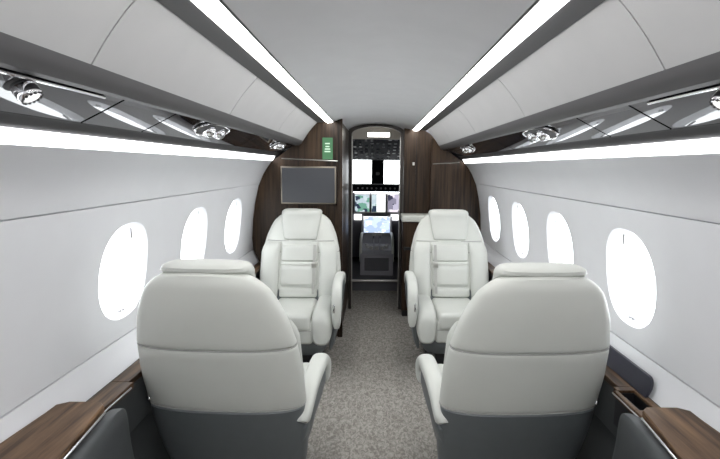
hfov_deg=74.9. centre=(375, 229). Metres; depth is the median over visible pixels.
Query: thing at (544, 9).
light strip
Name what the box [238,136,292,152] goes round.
panel
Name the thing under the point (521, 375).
armchair
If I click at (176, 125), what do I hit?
panel
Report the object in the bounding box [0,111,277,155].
trim
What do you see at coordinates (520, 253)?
window
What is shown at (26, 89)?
light
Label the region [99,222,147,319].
window
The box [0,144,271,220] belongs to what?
wall panel
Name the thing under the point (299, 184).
wall monitor
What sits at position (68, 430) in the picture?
console
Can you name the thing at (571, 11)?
trim
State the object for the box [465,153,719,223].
wall panel
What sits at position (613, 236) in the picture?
window frame
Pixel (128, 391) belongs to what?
ledge
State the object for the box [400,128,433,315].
tall cabinet
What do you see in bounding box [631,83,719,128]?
panel
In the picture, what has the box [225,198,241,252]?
window
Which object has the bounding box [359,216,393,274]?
pedestal
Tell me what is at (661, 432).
console
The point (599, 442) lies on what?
trim
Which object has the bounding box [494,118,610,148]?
panel
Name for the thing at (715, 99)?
light
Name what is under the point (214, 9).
light strip
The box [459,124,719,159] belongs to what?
trim
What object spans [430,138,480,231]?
partition panel
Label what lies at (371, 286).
floor
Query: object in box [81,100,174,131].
panel
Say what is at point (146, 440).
trim
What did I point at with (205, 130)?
light
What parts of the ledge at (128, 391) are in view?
edge trim, panel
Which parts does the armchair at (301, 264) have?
panel, panel, seat, panel, armrest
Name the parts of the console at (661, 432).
edge trim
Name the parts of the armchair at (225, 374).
panel, panel, panel, armrest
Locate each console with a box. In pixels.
[0,402,134,458]
[612,407,719,458]
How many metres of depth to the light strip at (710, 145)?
1.57 m
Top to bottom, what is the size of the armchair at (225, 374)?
1.113 m
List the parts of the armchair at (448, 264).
armrest, panel, seat, panel, panel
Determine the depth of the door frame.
4.70 m
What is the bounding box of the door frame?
[348,124,403,308]
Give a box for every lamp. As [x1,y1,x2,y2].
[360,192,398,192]
[367,132,389,137]
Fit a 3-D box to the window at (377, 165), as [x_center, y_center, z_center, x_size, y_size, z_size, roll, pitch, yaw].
[-0.005,-0.374,6.723,1.700,1.870,0.132,1,8,0]
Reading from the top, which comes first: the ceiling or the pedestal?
the ceiling
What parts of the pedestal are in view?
rail, panel, rail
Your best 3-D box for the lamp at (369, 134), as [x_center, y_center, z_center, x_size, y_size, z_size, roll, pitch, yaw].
[0.029,-0.992,4.922,0.244,0.058,0.020,1,8,0]
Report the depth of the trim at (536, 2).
1.40 m
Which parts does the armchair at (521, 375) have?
armrest, panel, panel, panel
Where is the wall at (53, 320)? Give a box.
[0,184,258,416]
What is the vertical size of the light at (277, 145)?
0.060 m
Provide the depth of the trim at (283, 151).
4.29 m
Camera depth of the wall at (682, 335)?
1.67 m
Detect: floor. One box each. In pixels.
[307,290,437,458]
[352,259,397,290]
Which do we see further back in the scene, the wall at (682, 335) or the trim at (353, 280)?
the trim at (353, 280)
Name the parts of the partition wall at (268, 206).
corner post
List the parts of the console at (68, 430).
edge trim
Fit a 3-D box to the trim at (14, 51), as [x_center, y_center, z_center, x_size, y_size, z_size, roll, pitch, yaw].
[-0.626,-0.313,0.816,0.063,0.057,6.100,1,8,0]
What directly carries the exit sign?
attached to the partition wall at (268, 206)
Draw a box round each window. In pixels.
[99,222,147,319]
[181,207,206,258]
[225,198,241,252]
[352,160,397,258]
[488,196,498,241]
[512,202,528,257]
[547,211,572,262]
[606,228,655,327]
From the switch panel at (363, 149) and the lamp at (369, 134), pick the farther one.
the switch panel at (363, 149)
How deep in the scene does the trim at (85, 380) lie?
1.63 m
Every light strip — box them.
[0,127,274,160]
[191,0,332,122]
[413,0,568,130]
[463,138,719,162]
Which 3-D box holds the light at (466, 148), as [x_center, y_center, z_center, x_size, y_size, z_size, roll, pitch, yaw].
[0.706,-0.624,3.650,0.094,0.060,0.350,1,8,0]
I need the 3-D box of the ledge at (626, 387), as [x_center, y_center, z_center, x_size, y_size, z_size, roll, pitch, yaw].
[0.928,0.479,3.067,0.128,0.265,3.125,1,8,0]
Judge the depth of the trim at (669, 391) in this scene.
1.63 m
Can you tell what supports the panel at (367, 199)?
on the floor at (371, 286)
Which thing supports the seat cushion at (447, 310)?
on the armchair at (448, 264)
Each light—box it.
[2,76,43,104]
[194,123,229,138]
[270,141,286,149]
[460,145,474,152]
[522,127,558,142]
[709,84,719,110]
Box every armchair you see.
[136,259,330,458]
[260,208,345,362]
[404,209,488,363]
[415,262,609,458]
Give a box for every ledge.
[87,262,260,431]
[488,262,658,436]
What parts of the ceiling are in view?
panel, panel, panel, panel, panel, panel, panel, panel, panel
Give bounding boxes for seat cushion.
[278,298,316,330]
[432,297,469,329]
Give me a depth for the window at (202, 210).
2.83 m
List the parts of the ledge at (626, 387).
panel, edge trim, bin lid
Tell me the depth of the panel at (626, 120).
1.39 m
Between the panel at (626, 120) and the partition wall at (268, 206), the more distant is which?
the partition wall at (268, 206)
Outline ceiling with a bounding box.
[0,0,719,145]
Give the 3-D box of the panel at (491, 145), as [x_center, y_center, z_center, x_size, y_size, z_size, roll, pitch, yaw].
[0.734,-0.622,3.599,0.160,0.092,1.789,1,8,0]
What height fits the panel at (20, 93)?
0.092 m
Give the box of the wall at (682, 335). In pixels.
[476,184,719,405]
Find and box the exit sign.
[322,138,332,159]
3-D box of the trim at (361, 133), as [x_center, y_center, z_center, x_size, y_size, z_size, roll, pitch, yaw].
[-0.004,-1.019,4.949,0.565,0.135,0.040,1,8,0]
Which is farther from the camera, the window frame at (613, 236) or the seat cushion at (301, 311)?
the seat cushion at (301, 311)
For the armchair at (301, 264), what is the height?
1.113 m
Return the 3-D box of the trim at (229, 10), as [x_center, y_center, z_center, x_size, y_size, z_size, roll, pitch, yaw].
[-0.344,-0.484,0.793,0.005,0.027,6.100,1,8,0]
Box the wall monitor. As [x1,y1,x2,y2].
[280,166,335,203]
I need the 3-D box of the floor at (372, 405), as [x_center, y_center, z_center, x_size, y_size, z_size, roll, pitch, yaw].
[-0.015,1.245,1.790,1.800,0.040,7.620,1,8,0]
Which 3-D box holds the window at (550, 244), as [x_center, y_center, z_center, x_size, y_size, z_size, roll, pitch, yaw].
[1.023,0.098,2.611,0.082,0.414,0.388,1,8,0]
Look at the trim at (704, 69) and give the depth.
1.17 m
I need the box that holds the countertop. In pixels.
[400,213,427,221]
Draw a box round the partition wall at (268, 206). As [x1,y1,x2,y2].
[253,119,348,336]
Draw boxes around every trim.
[0,32,302,144]
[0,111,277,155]
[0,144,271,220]
[0,249,258,442]
[10,144,289,160]
[86,264,259,458]
[157,0,325,122]
[218,0,333,121]
[352,127,400,139]
[352,279,396,281]
[412,0,540,129]
[419,0,604,130]
[439,51,719,149]
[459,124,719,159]
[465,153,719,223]
[484,243,719,431]
[489,264,659,458]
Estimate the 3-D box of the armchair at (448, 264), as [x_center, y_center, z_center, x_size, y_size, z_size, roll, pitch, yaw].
[0.559,0.430,3.589,0.687,1.113,0.799,1,8,0]
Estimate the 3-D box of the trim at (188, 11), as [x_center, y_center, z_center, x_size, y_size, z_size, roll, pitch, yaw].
[-0.444,-0.478,0.794,0.069,0.026,6.100,1,8,0]
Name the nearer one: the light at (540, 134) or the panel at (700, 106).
the panel at (700, 106)
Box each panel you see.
[0,67,121,122]
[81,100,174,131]
[141,114,257,146]
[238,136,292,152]
[352,184,398,256]
[353,139,399,159]
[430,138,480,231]
[448,138,513,155]
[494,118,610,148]
[578,105,671,136]
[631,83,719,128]
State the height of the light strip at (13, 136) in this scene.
0.042 m
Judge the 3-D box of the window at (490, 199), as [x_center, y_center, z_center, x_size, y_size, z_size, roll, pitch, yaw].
[1.023,-0.094,4.048,0.082,0.414,0.388,1,8,0]
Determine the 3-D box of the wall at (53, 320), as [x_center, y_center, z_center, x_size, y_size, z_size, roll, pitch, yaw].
[-1.012,0.203,1.616,0.084,0.550,7.550,1,8,0]

